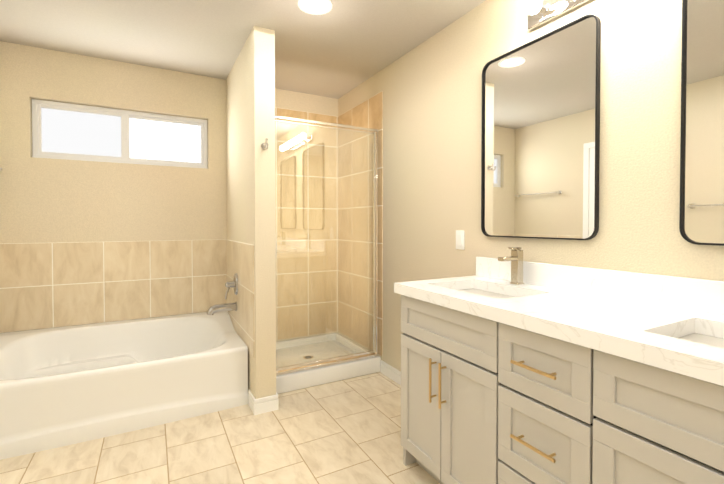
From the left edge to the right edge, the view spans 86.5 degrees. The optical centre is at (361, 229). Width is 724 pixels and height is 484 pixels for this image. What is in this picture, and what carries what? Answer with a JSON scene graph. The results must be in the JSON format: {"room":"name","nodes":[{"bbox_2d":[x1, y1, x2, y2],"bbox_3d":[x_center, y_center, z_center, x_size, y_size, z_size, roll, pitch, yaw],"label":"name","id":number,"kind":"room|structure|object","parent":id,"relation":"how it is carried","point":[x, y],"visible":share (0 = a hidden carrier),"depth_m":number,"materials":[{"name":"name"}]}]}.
{"room":"bathroom","nodes":[
{"label":"bathroom","id":0,"kind":"room"},
{"bbox_2d":[0,41,337,341],"bbox_3d":[-1.407,-0.065,3.289,2.840,2.460,0.120,0,1,-29],"label":"wall","id":1,"kind":"structure","parent":0,"point":[45,200],"depth_m":2.92,"materials":[{"name":"paint"}]},
{"bbox_2d":[0,239,225,332],"bbox_3d":[-1.846,0.397,2.983,1.530,0.612,0.008,0,1,-29],"label":"wall tile","id":2,"kind":"structure","parent":1,"relation":"attached to","point":[50,285],"depth_m":2.92,"materials":[{"name":"beige tile"}]},
{"bbox_2d":[32,99,207,168],"bbox_3d":[-1.851,-0.727,3.043,1.171,0.421,0.056,0,1,-29],"label":"window","id":3,"kind":"structure","parent":1,"relation":"in","point":[66,131],"depth_m":3.01,"materials":[{"name":"white glass"}]},
{"bbox_2d":[275,107,337,339],"bbox_3d":[-0.647,-0.049,3.632,0.937,2.151,0.008,0,1,-29],"label":"shower wall tile","id":4,"kind":"structure","parent":1,"relation":"attached to","point":[304,115],"depth_m":3.69,"materials":[{"name":"beige tile"}]},
{"bbox_2d":[0,0,485,98],"bbox_3d":[-0.253,-1.312,1.159,2.840,0.100,4.930,0,1,-29],"label":"ceiling","id":5,"kind":"structure","parent":0,"point":[341,48],"depth_m":2.49,"materials":[{"name":"paint"}]},
{"bbox_2d":[298,0,331,14],"bbox_3d":[-0.266,-1.273,2.184,0.196,0.008,0.196,0,1,-29],"label":"recessed light","id":6,"kind":"object","parent":5,"relation":"in","point":[316,7],"visible":1,"depth_m":2.20,"materials":[{"name":"white"}]},
{"bbox_2d":[226,26,275,398],"bbox_3d":[-0.869,-0.059,2.922,0.132,2.460,1.040,0,1,-29],"label":"wall","id":7,"kind":"structure","parent":0,"point":[250,116],"depth_m":2.48,"materials":[{"name":"paint"}]},
{"bbox_2d":[226,239,254,357],"bbox_3d":[-0.933,0.454,2.902,0.008,0.724,1.011,0,1,-29],"label":"wall tile","id":8,"kind":"structure","parent":7,"relation":"attached to","point":[240,259],"depth_m":2.73,"materials":[{"name":"beige tile"}]},
{"bbox_2d":[207,273,237,314],"bbox_3d":[-1.052,0.482,2.888,0.212,0.302,0.124,0,1,-29],"label":"tub faucet","id":9,"kind":"object","parent":8,"relation":"attached to","point":[213,309],"visible":1,"depth_m":2.89,"materials":[{"name":"silver metal"}]},
{"bbox_2d":[248,389,254,413],"bbox_3d":[-0.722,1.127,2.521,0.013,0.100,0.163,0,1,-29],"label":"baseboard","id":10,"kind":"structure","parent":7,"relation":"attached to","point":[251,397],"depth_m":2.51,"materials":[{"name":"white wood"}]},
{"bbox_2d":[261,138,268,149],"bbox_3d":[-0.605,-0.533,2.418,0.042,0.076,0.082,0,1,-29],"label":"robe hook","id":11,"kind":"object","parent":7,"relation":"attached to","point":[264,146],"visible":1,"depth_m":2.42,"materials":[{"name":"silver metal"}]},
{"bbox_2d":[254,394,278,414],"bbox_3d":[-0.616,1.128,2.479,0.158,0.100,0.013,0,1,-29],"label":"baseboard","id":12,"kind":"structure","parent":7,"relation":"attached to","point":[266,404],"depth_m":2.47,"materials":[{"name":"white wood"}]},
{"bbox_2d":[338,0,723,370],"bbox_3d":[0.969,-0.041,1.779,0.120,2.460,4.810,0,1,-29],"label":"wall","id":13,"kind":"structure","parent":0,"point":[431,88],"depth_m":2.04,"materials":[{"name":"paint"}]},
{"bbox_2d":[338,91,382,355],"bbox_3d":[-0.036,-0.046,3.484,0.008,2.151,0.836,0,1,-29],"label":"shower wall tile","id":14,"kind":"structure","parent":13,"relation":"attached to","point":[367,113],"depth_m":3.43,"materials":[{"name":"beige tile"}]},
{"bbox_2d":[380,360,400,384],"bbox_3d":[0.409,1.125,2.683,0.013,0.100,1.056,0,1,-29],"label":"baseboard","id":15,"kind":"structure","parent":13,"relation":"attached to","point":[390,372],"depth_m":3.01,"materials":[{"name":"white wood"}]},
{"bbox_2d":[456,230,464,249],"bbox_3d":[0.593,0.063,2.331,0.009,0.116,0.072,0,1,-29],"label":"outlet","id":16,"kind":"object","parent":13,"relation":"attached to","point":[460,239],"visible":1,"depth_m":2.32,"materials":[{"name":"white plastic"}]},
{"bbox_2d":[481,14,600,239],"bbox_3d":[0.829,-0.435,1.876,0.022,0.955,0.635,0,1,-29],"label":"mirror","id":17,"kind":"object","parent":13,"relation":"attached to","point":[540,148],"visible":1,"depth_m":1.81,"materials":[{"name":"black metal"}]},
{"bbox_2d":[523,0,590,30],"bbox_3d":[0.998,-1.018,1.432,0.143,0.105,0.960,0,1,-29],"label":"sconce","id":18,"kind":"object","parent":13,"relation":"attached to","point":[540,12],"visible":1,"depth_m":1.75,"materials":[{"name":"silver metal"}]},
{"bbox_2d":[476,257,723,314],"bbox_3d":[1.047,0.219,1.489,0.020,0.108,1.620,0,1,-29],"label":"backsplash","id":19,"kind":"structure","parent":13,"relation":"attached to","point":[696,294],"depth_m":1.50,"materials":[{"name":"white stone"}]},
{"bbox_2d":[679,0,723,245],"bbox_3d":[1.273,-0.422,1.065,0.022,0.955,0.636,0,1,-29],"label":"mirror","id":20,"kind":"object","parent":13,"relation":"attached to","point":[701,219],"visible":1,"depth_m":1.30,"materials":[{"name":"black metal"}]},
{"bbox_3d":[-0.253,1.263,1.200,2.840,0.110,4.930,0,1,-29],"label":"floor","id":21,"kind":"structure","parent":0,"visible":0},
{"bbox_2d":[0,372,439,483],"bbox_3d":[-0.253,1.203,1.199,2.600,0.009,4.690,0,1,-29],"label":"floor","id":22,"kind":"structure","parent":21,"relation":"on","point":[346,431],"depth_m":2.06,"materials":[{"name":"beige tile"}]},
{"bbox_2d":[0,311,247,459],"bbox_3d":[-1.632,0.944,2.600,1.508,0.465,0.890,0,1,-29],"label":"tub","id":23,"kind":"object","parent":22,"relation":"on","point":[66,386],"visible":0.98,"depth_m":2.41,"materials":[{"name":"white ceramic"}]},
{"bbox_2d":[276,332,380,393],"bbox_3d":[-0.449,1.103,3.288,0.932,0.125,0.827,0,1,-29],"label":"shower pan","id":24,"kind":"object","parent":22,"relation":"on","point":[289,382],"visible":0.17,"depth_m":3.06,"materials":[{"name":"white ceramic"}]},
{"bbox_2d":[275,115,379,375],"bbox_3d":[-0.261,0.115,2.928,0.928,1.859,0.071,0,1,-29],"label":"shower door","id":25,"kind":"structure","parent":24,"relation":"on","point":[329,361],"depth_m":2.95,"materials":[{"name":"clear glass"}]},
{"bbox_2d":[394,291,723,483],"bbox_3d":[0.797,0.760,1.361,0.590,0.870,1.580,0,1,-29],"label":"bathroom vanity","id":26,"kind":"object","parent":22,"relation":"on","point":[516,368],"depth_m":1.23,"materials":[{"name":"grey paint"}]},
{"bbox_2d":[394,275,723,378],"bbox_3d":[0.802,0.300,1.357,0.577,0.050,1.620,0,1,-29],"label":"countertop","id":27,"kind":"structure","parent":26,"relation":"on","point":[648,330],"depth_m":1.24,"materials":[{"name":"white stone"}]},
{"bbox_2d":[458,287,513,298],"bbox_3d":[0.566,0.386,1.778,0.351,0.160,0.486,0,1,-29],"label":"sink","id":28,"kind":"object","parent":27,"relation":"in","point":[481,290],"depth_m":1.93,"materials":[{"name":"white ceramic"}]},
{"bbox_2d":[498,247,525,282],"bbox_3d":[0.718,0.177,1.859,0.141,0.180,0.050,0,1,-29],"label":"faucet","id":29,"kind":"object","parent":27,"relation":"on","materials":[{"name":"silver metal"}]},
{"bbox_2d":[682,327,723,346],"bbox_3d":[1.022,0.399,0.944,0.351,0.160,0.486,0,1,-29],"label":"sink","id":30,"kind":"object","parent":27,"relation":"in","point":[706,336],"depth_m":1.17,"materials":[{"name":"white ceramic"}]}
]}

